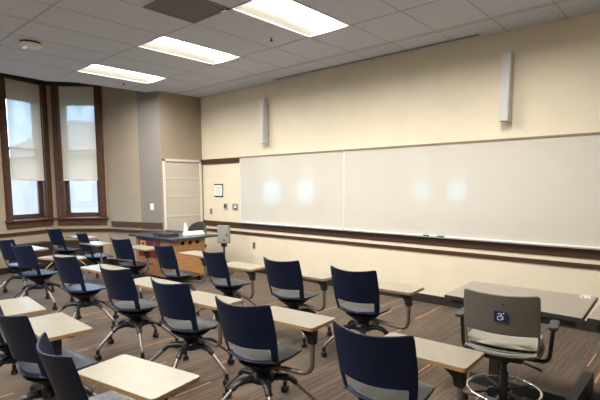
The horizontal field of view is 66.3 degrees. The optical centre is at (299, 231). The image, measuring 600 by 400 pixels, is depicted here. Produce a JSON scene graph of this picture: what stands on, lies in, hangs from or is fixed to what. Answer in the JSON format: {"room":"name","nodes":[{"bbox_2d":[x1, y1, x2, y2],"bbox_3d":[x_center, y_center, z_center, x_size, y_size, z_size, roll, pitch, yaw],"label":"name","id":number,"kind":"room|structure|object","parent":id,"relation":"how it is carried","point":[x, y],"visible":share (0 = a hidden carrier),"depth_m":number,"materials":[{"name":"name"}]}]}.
{"room":"classroom","nodes":[
{"label":"classroom","id":0,"kind":"room"},
{"bbox_2d":[0,85,53,268],"bbox_3d":[-5.388,-1.171,8.769,0.220,4.080,1.157,2,6,23],"label":"wall","id":1,"kind":"structure","parent":0,"point":[21,239],"depth_m":8.57,"materials":[{"name":"beige paint"}]},
{"bbox_2d":[0,75,54,228],"bbox_3d":[-5.307,-1.472,8.835,0.295,2.775,1.030,2,6,23],"label":"window","id":2,"kind":"structure","parent":1,"relation":"in","point":[44,194],"depth_m":9.00,"materials":[{"name":"brown wood"}]},
{"bbox_2d":[4,78,44,180],"bbox_3d":[-5.253,-1.912,8.767,0.056,1.864,0.680,2,6,24],"label":"roller shade","id":3,"kind":"object","parent":2,"relation":"attached to","point":[22,98],"visible":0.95,"depth_m":8.74,"materials":[{"name":"beige fabric"}]},
{"bbox_2d":[0,228,154,236],"bbox_3d":[-5.098,0.144,7.680,2.198,0.058,5.006,5,8,41],"label":"trim","id":4,"kind":"structure","parent":1,"relation":"attached to","point":[92,229],"depth_m":9.16,"materials":[{"name":"brown wood"}]},
{"bbox_2d":[46,85,109,258],"bbox_3d":[-4.506,-1.238,9.400,1.117,4.080,0.220,-1,6,-4],"label":"wall","id":5,"kind":"structure","parent":0,"point":[103,236],"depth_m":9.36,"materials":[{"name":"beige paint"}]},
{"bbox_2d":[50,85,108,224],"bbox_3d":[-4.449,-1.526,9.338,1.030,2.775,0.295,-1,6,-4],"label":"window","id":6,"kind":"structure","parent":5,"relation":"in","point":[62,187],"depth_m":9.27,"materials":[{"name":"brown wood"}]},
{"bbox_2d":[58,86,97,180],"bbox_3d":[-4.447,-1.962,9.233,0.680,1.864,0.056,-1,6,-4],"label":"roller shade","id":7,"kind":"object","parent":6,"relation":"attached to","point":[76,104],"visible":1,"depth_m":9.21,"materials":[{"name":"beige fabric"}]},
{"bbox_2d":[102,86,141,260],"bbox_3d":[-3.469,-1.224,9.200,0.956,4.080,0.220,3,6,28],"label":"wall","id":8,"kind":"structure","parent":0,"point":[120,119],"depth_m":9.09,"materials":[{"name":"beige paint"}]},
{"bbox_2d":[0,259,128,274],"bbox_3d":[-5.096,0.802,7.748,2.193,0.115,5.006,5,8,41],"label":"baseboard","id":9,"kind":"structure","parent":8,"relation":"attached to","point":[3,271],"depth_m":9.36,"materials":[{"name":"brown wood"}]},
{"bbox_2d":[111,221,162,227],"bbox_3d":[-3.241,-0.138,9.063,1.339,0.105,0.064,2,6,25],"label":"trim","id":10,"kind":"structure","parent":8,"relation":"attached to","point":[114,223],"depth_m":9.00,"materials":[{"name":"brown wood"}]},
{"bbox_2d":[136,91,162,230],"bbox_3d":[-2.826,-1.196,8.890,0.503,4.080,0.220,2,6,21],"label":"wall","id":11,"kind":"structure","parent":0,"point":[147,103],"depth_m":8.77,"materials":[{"name":"grey paint"}]},
{"bbox_2d":[158,91,203,230],"bbox_3d":[-2.320,-1.225,9.157,0.150,4.080,1.100,5,8,41],"label":"wall","id":12,"kind":"structure","parent":0,"point":[179,115],"depth_m":8.94,"materials":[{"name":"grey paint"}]},
{"bbox_2d":[0,72,157,92],"bbox_3d":[-5.604,-2.366,5.874,0.512,0.082,8.019,5,8,44],"label":"trim","id":13,"kind":"structure","parent":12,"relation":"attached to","point":[0,72],"depth_m":7.75,"materials":[{"name":"white paint"}]},
{"bbox_2d":[162,159,202,230],"bbox_3d":[-2.300,-0.357,9.122,0.035,2.120,0.880,5,8,41],"label":"door","id":14,"kind":"structure","parent":12,"relation":"in","point":[182,182],"depth_m":9.05,"materials":[{"name":"beige"}]},
{"bbox_2d":[0,0,599,97],"bbox_3d":[-1.314,-2.050,2.681,10.970,0.020,8.950,5,8,41],"label":"ceiling","id":15,"kind":"structure","parent":0,"point":[442,14],"depth_m":5.40,"materials":[{"name":"white tile"}]},
{"bbox_2d":[19,39,41,49],"bbox_3d":[-3.312,-2.290,5.652,0.250,0.071,0.250,5,8,41],"label":"smoke detector","id":16,"kind":"object","parent":15,"relation":"attached to","point":[25,44],"visible":1,"depth_m":5.58,"materials":[{"name":"white plastic"}]},
{"bbox_2d":[76,64,166,83],"bbox_3d":[-2.809,-2.528,7.284,0.613,0.080,1.220,5,8,41],"label":"ceiling light","id":17,"kind":"object","parent":15,"relation":"attached to","point":[96,69],"visible":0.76,"depth_m":7.40,"materials":[{"name":"white plastic"}]},
{"bbox_2d":[143,0,229,23],"bbox_3d":[-1.125,-2.218,4.568,0.600,0.021,0.600,5,8,41],"label":"ceiling vent","id":18,"kind":"object","parent":15,"relation":"in","point":[192,11],"visible":1,"depth_m":4.58,"materials":[{"name":"metal"}]},
{"bbox_2d":[136,36,240,64],"bbox_3d":[-1.437,-2.413,6.067,0.613,0.080,1.220,5,8,41],"label":"ceiling light","id":19,"kind":"object","parent":15,"relation":"attached to","point":[163,44],"visible":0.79,"depth_m":6.15,"materials":[{"name":"white plastic"}]},
{"bbox_2d":[0,0,570,94],"bbox_3d":[-1.176,-2.029,2.559,10.600,0.006,8.950,5,8,41],"label":"grid","id":20,"kind":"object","parent":15,"relation":"attached to","point":[555,3],"depth_m":5.46,"materials":[{"name":"grey paint"}]},
{"bbox_2d":[231,0,350,37],"bbox_3d":[-0.065,-2.298,4.849,0.613,0.080,1.220,5,8,41],"label":"ceiling light","id":21,"kind":"object","parent":15,"relation":"attached to","point":[294,16],"visible":1,"depth_m":4.94,"materials":[{"name":"white plastic"}]},
{"bbox_2d":[273,33,480,79],"bbox_3d":[0.845,-2.435,6.557,3.430,0.008,0.070,5,8,41],"label":"ceiling vent","id":22,"kind":"object","parent":15,"relation":"in","point":[473,35],"visible":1,"depth_m":6.27,"materials":[{"name":"black metal"}]},
{"bbox_2d":[0,264,599,399],"bbox_3d":[-1.898,1.323,3.556,12.580,0.120,8.950,5,8,41],"label":"floor","id":23,"kind":"structure","parent":0,"point":[575,351],"depth_m":4.56,"materials":[{"name":"carpet"}]},
{"bbox_2d":[0,297,46,373],"bbox_3d":[-2.242,0.822,3.621,0.788,0.860,0.754,5,8,41],"label":"chair","id":24,"kind":"object","parent":23,"relation":"on","point":[27,306],"visible":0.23,"depth_m":3.49,"materials":[{"name":"beige laminate"}]},
{"bbox_2d":[0,239,54,296],"bbox_3d":[-4.159,0.510,6.838,0.782,0.860,0.761,3,7,32],"label":"chair","id":25,"kind":"object","parent":23,"relation":"on","point":[7,252],"visible":0.6,"depth_m":6.69,"materials":[{"name":"blue plastic"}]},
{"bbox_2d":[9,241,53,273],"bbox_3d":[-5.158,0.487,8.837,0.235,0.525,0.777,2,6,23],"label":"chair","id":26,"kind":"object","parent":23,"relation":"on","point":[47,244],"visible":0.35,"depth_m":8.93,"materials":[{"name":"blue plastic"}]},
{"bbox_2d":[36,246,50,263],"bbox_3d":[-5.064,0.485,8.775,0.007,0.340,0.660,2,6,23],"label":"desk","id":27,"kind":"object","parent":26,"relation":"attached to","point":[42,253],"depth_m":8.95,"materials":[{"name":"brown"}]},
{"bbox_2d":[11,243,85,309],"bbox_3d":[-3.331,0.582,6.071,1.148,0.861,0.778,3,7,30],"label":"chair","id":28,"kind":"object","parent":23,"relation":"on","point":[25,256],"visible":0.89,"depth_m":6.00,"materials":[{"name":"blue plastic"}]},
{"bbox_2d":[0,306,97,399],"bbox_3d":[-1.637,0.882,2.993,0.780,0.860,0.767,4,7,40],"label":"chair","id":29,"kind":"object","parent":23,"relation":"on","point":[21,333],"visible":0.74,"depth_m":2.87,"materials":[{"name":"blue plastic"}]},
{"bbox_2d":[45,227,96,272],"bbox_3d":[-4.234,0.350,8.447,1.064,0.860,0.783,4,7,34],"label":"chair","id":30,"kind":"object","parent":23,"relation":"on","point":[56,237],"visible":0.78,"depth_m":8.31,"materials":[{"name":"blue plastic"}]},
{"bbox_2d":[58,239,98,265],"bbox_3d":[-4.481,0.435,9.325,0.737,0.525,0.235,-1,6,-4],"label":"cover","id":31,"kind":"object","parent":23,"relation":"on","point":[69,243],"visible":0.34,"depth_m":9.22,"materials":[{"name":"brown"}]},
{"bbox_2d":[59,245,91,261],"bbox_3d":[-4.492,0.439,9.212,0.620,0.340,0.007,-1,6,-4],"label":"desk","id":32,"kind":"object","parent":31,"relation":"attached to","point":[78,252],"depth_m":9.21,"materials":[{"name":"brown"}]},
{"bbox_2d":[52,253,128,336],"bbox_3d":[-2.374,0.663,5.224,0.966,0.864,0.765,4,7,34],"label":"chair","id":33,"kind":"object","parent":23,"relation":"on","point":[69,269],"visible":0.88,"depth_m":5.10,"materials":[{"name":"blue plastic"}]},
{"bbox_2d":[76,231,112,278],"bbox_3d":[-3.326,0.424,7.656,0.746,0.860,0.961,-5,8,-42],"label":"chair","id":34,"kind":"object","parent":23,"relation":"on","point":[85,244],"visible":0.74,"depth_m":7.45,"materials":[{"name":"blue plastic"}]},
{"bbox_2d":[36,332,199,399],"bbox_3d":[-0.936,0.945,2.335,0.889,0.864,0.753,-1,6,-5],"label":"chair","id":35,"kind":"object","parent":23,"relation":"on","point":[128,377],"visible":1,"depth_m":2.15,"materials":[{"name":"beige laminate"}]},
{"bbox_2d":[108,237,154,298],"bbox_3d":[-2.496,0.501,6.844,0.781,0.860,0.764,4,7,36],"label":"chair","id":36,"kind":"object","parent":23,"relation":"on","point":[123,248],"visible":0.82,"depth_m":6.67,"materials":[{"name":"blue plastic"}]},
{"bbox_2d":[94,264,179,360],"bbox_3d":[-1.569,0.740,4.415,0.787,0.864,0.835,-3,6,-26],"label":"chair","id":37,"kind":"object","parent":23,"relation":"on","point":[120,284],"visible":0.89,"depth_m":4.30,"materials":[{"name":"blue plastic"}]},
{"bbox_2d":[128,230,217,279],"bbox_3d":[-2.222,0.428,8.050,1.350,0.770,0.930,5,8,41],"label":"desk","id":38,"kind":"object","parent":23,"relation":"on","point":[180,243],"visible":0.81,"depth_m":7.70,"materials":[{"name":"laminate"}]},
{"bbox_2d":[153,232,178,236],"bbox_3d":[-2.267,0.046,7.774,0.380,0.045,0.260,4,7,37],"label":"laptop","id":39,"kind":"object","parent":38,"relation":"on","point":[165,234],"visible":1,"depth_m":7.69,"materials":[{"name":"black metal"}]},
{"bbox_2d":[182,223,204,235],"bbox_3d":[-1.819,-0.050,7.848,0.380,0.218,0.120,-5,7,-38],"label":"camera","id":40,"kind":"object","parent":38,"relation":"on","point":[186,232],"visible":0.99,"depth_m":7.77,"materials":[{"name":"white plastic"}]},
{"bbox_2d":[151,243,206,308],"bbox_3d":[-1.615,0.570,6.116,0.797,0.864,0.821,5,8,43],"label":"chair","id":41,"kind":"object","parent":23,"relation":"on","point":[166,256],"visible":0.77,"depth_m":5.95,"materials":[{"name":"blue plastic"}]},
{"bbox_2d":[149,277,242,395],"bbox_3d":[-0.855,0.796,3.822,0.824,0.864,0.787,3,7,32],"label":"chair","id":42,"kind":"object","parent":23,"relation":"on","point":[176,302],"visible":0.91,"depth_m":3.68,"materials":[{"name":"blue plastic"}]},
{"bbox_2d":[188,221,206,269],"bbox_3d":[-2.089,0.281,8.753,0.700,0.919,0.587,5,8,43],"label":"office chair","id":43,"kind":"object","parent":23,"relation":"on","point":[197,226],"visible":0.34,"depth_m":8.90,"materials":[{"name":"black metal"}]},
{"bbox_2d":[217,225,233,274],"bbox_3d":[-1.385,0.329,8.387,0.340,0.890,0.340,1,6,17],"label":"stand","id":44,"kind":"object","parent":23,"relation":"on","point":[223,231],"visible":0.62,"depth_m":8.33,"materials":[{"name":"grey metal"}]},
{"bbox_2d":[196,248,264,328],"bbox_3d":[-0.769,0.633,5.435,0.770,0.860,0.958,-5,8,-42],"label":"chair","id":45,"kind":"object","parent":23,"relation":"on","point":[217,266],"visible":0.9,"depth_m":5.27,"materials":[{"name":"blue plastic"}]},
{"bbox_2d":[215,296,334,399],"bbox_3d":[-0.242,0.854,3.199,0.839,0.860,0.780,4,7,34],"label":"chair","id":46,"kind":"object","parent":23,"relation":"on","point":[251,329],"visible":1,"depth_m":3.05,"materials":[{"name":"blue plastic"}]},
{"bbox_2d":[263,257,331,347],"bbox_3d":[0.001,0.685,4.885,0.819,0.864,0.787,0,6,2],"label":"chair","id":47,"kind":"object","parent":23,"relation":"on","point":[288,276],"visible":0.8,"depth_m":4.66,"materials":[{"name":"blue plastic"}]},
{"bbox_2d":[321,266,423,356],"bbox_3d":[0.679,0.739,4.298,0.917,0.860,0.774,4,7,36],"label":"chair","id":48,"kind":"object","parent":23,"relation":"on","point":[361,289],"visible":0.87,"depth_m":4.13,"materials":[{"name":"blue plastic"}]},
{"bbox_2d":[333,320,483,399],"bbox_3d":[0.544,0.909,2.603,0.850,0.860,0.761,4,7,36],"label":"chair","id":49,"kind":"object","parent":23,"relation":"on","point":[385,367],"visible":1,"depth_m":2.38,"materials":[{"name":"blue plastic"}]},
{"bbox_2d":[455,288,559,399],"bbox_3d":[1.402,0.824,3.120,0.638,0.925,0.612,0,6,0],"label":"chair","id":50,"kind":"object","parent":23,"relation":"on","point":[507,329],"visible":0.98,"depth_m":2.97,"materials":[{"name":"grey plastic"}]},
{"bbox_2d":[468,329,542,351],"bbox_3d":[1.412,0.725,3.151,0.445,0.062,0.408,4,7,34],"label":"seat cushion","id":51,"kind":"object","parent":50,"relation":"on","point":[482,341],"depth_m":3.04,"materials":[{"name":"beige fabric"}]},
{"bbox_2d":[444,281,597,399],"bbox_3d":[1.698,0.868,3.591,0.984,0.740,0.723,5,8,41],"label":"desk","id":52,"kind":"object","parent":23,"relation":"on","point":[569,309],"visible":0.68,"depth_m":3.46,"materials":[{"name":"grey laminate"}]},
{"bbox_2d":[580,294,590,298],"bbox_3d":[2.170,0.494,3.495,0.068,0.018,0.044,2,6,24],"label":"folded card","id":53,"kind":"object","parent":52,"relation":"on","point":[581,295],"visible":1,"depth_m":3.50,"materials":[{"name":"white paper"}]},
{"bbox_2d":[587,305,599,329],"bbox_3d":[2.490,0.932,2.889,1.097,0.745,0.701,5,8,41],"label":"desk","id":54,"kind":"object","parent":23,"relation":"on","point":[594,318],"visible":1,"depth_m":2.98,"materials":[{"name":"grey laminate"}]},
{"bbox_2d":[201,12,599,320],"bbox_3d":[1.990,-0.928,5.966,10.550,4.080,0.150,5,8,41],"label":"wall","id":55,"kind":"structure","parent":0,"point":[450,92],"depth_m":6.20,"materials":[{"name":"beige paint"}]},
{"bbox_2d":[214,184,222,196],"bbox_3d":[-1.609,-0.816,9.091,0.260,0.252,0.016,5,8,41],"label":"framed notice","id":56,"kind":"object","parent":55,"relation":"attached to","point":[218,187],"visible":1,"depth_m":9.08,"materials":[{"name":"white paper"}]},
{"bbox_2d":[201,157,239,164],"bbox_3d":[-1.562,-1.378,8.986,1.190,0.100,0.022,5,8,41],"label":"trim","id":57,"kind":"structure","parent":55,"relation":"attached to","point":[236,159],"depth_m":8.94,"materials":[{"name":"brown wood"}]},
{"bbox_2d":[232,204,237,210],"bbox_3d":[-1.245,-0.471,8.802,0.160,0.130,0.015,5,8,41],"label":"wall control","id":58,"kind":"object","parent":55,"relation":"attached to","point":[234,206],"visible":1,"depth_m":8.80,"materials":[{"name":"silver metal"}]},
{"bbox_2d":[259,98,268,143],"bbox_3d":[-0.632,-1.922,7.997,0.104,0.780,0.168,5,8,41],"label":"speaker","id":59,"kind":"object","parent":55,"relation":"attached to","point":[263,102],"visible":1,"depth_m":7.95},
{"bbox_2d":[259,99,262,142],"bbox_3d":[-0.675,-1.912,7.950,0.084,0.750,0.039,5,8,41],"label":"grille","id":60,"kind":"object","parent":59,"relation":"attached to","point":[261,100],"depth_m":7.94,"materials":[{"name":"metal"}]},
{"bbox_2d":[239,150,343,230],"bbox_3d":[-0.231,-0.705,7.836,2.405,1.237,0.062,5,8,41],"label":"whiteboard","id":61,"kind":"object","parent":55,"relation":"attached to","point":[304,189],"visible":0.99,"depth_m":7.72,"materials":[{"name":"ceramic"}]},
{"bbox_2d":[239,222,341,230],"bbox_3d":[-0.228,-0.098,7.897,2.405,0.017,0.062,5,8,41],"label":"marker tray","id":62,"kind":"object","parent":61,"relation":"on","point":[260,223],"depth_m":7.71,"materials":[{"name":"silver metal"}]},
{"bbox_2d":[203,220,599,259],"bbox_3d":[1.884,0.137,6.061,10.400,0.108,0.014,5,8,41],"label":"trim","id":63,"kind":"structure","parent":55,"relation":"attached to","point":[506,247],"depth_m":6.14,"materials":[{"name":"brown wood"}]},
{"bbox_2d":[207,228,599,269],"bbox_3d":[1.884,0.272,6.073,10.400,0.052,0.018,5,8,41],"label":"trim","id":64,"kind":"structure","parent":55,"relation":"attached to","point":[487,256],"depth_m":6.11,"materials":[{"name":"brown wood"}]},
{"bbox_2d":[226,261,599,332],"bbox_3d":[1.888,0.927,6.139,10.400,0.115,0.015,5,8,41],"label":"baseboard","id":65,"kind":"structure","parent":55,"relation":"attached to","point":[432,299],"depth_m":6.18,"materials":[{"name":"brown wood"}]},
{"bbox_2d":[342,132,599,249],"bbox_3d":[2.462,-0.480,5.446,4.800,1.237,0.062,5,8,41],"label":"whiteboard","id":66,"kind":"object","parent":55,"relation":"attached to","point":[535,190],"visible":1,"depth_m":5.65,"materials":[{"name":"ceramic"}]},
{"bbox_2d":[342,230,599,249],"bbox_3d":[2.465,0.127,5.507,4.800,0.017,0.062,5,8,41],"label":"marker tray","id":67,"kind":"object","parent":66,"relation":"on","point":[459,237],"depth_m":5.64,"materials":[{"name":"silver metal"}]},
{"bbox_2d":[499,51,513,121],"bbox_3d":[2.391,-1.669,5.314,0.104,0.780,0.168,5,8,41],"label":"speaker","id":68,"kind":"object","parent":55,"relation":"attached to","point":[506,85],"visible":1,"depth_m":5.26},
{"bbox_2d":[500,53,509,119],"bbox_3d":[2.348,-1.659,5.267,0.084,0.750,0.039,5,8,41],"label":"grille","id":69,"kind":"object","parent":68,"relation":"attached to","point":[505,68],"depth_m":5.26,"materials":[{"name":"metal"}]},
{"label":"outside","id":70,"kind":"structure","parent":0,"visible":0},
{"bbox_3d":[-13.490,-0.421,25.515,66.000,0.100,100.000,5,8,41],"label":"ground","id":71,"kind":"structure","parent":70,"visible":0},
{"bbox_2d":[9,150,97,214],"bbox_3d":[-12.356,-3.580,27.401,8.800,5.800,7.200,3,6,27],"label":"building","id":72,"kind":"structure","parent":71,"relation":"on","point":[84,198],"depth_m":24.92,"materials":[{"name":"beige paint"}]},
{"bbox_3d":[-5.849,-1.066,7.748,0.530,4.080,1.114,5,8,41],"label":"wall","id":73,"kind":"structure","parent":0,"visible":0},
{"bbox_2d":[0,73,94,85],"bbox_3d":[-5.454,-2.893,7.802,0.890,0.260,3.965,4,7,36],"label":"trim","id":74,"kind":"structure","parent":73,"relation":"attached to","point":[36,81],"depth_m":9.01,"materials":[{"name":"brown wood"}]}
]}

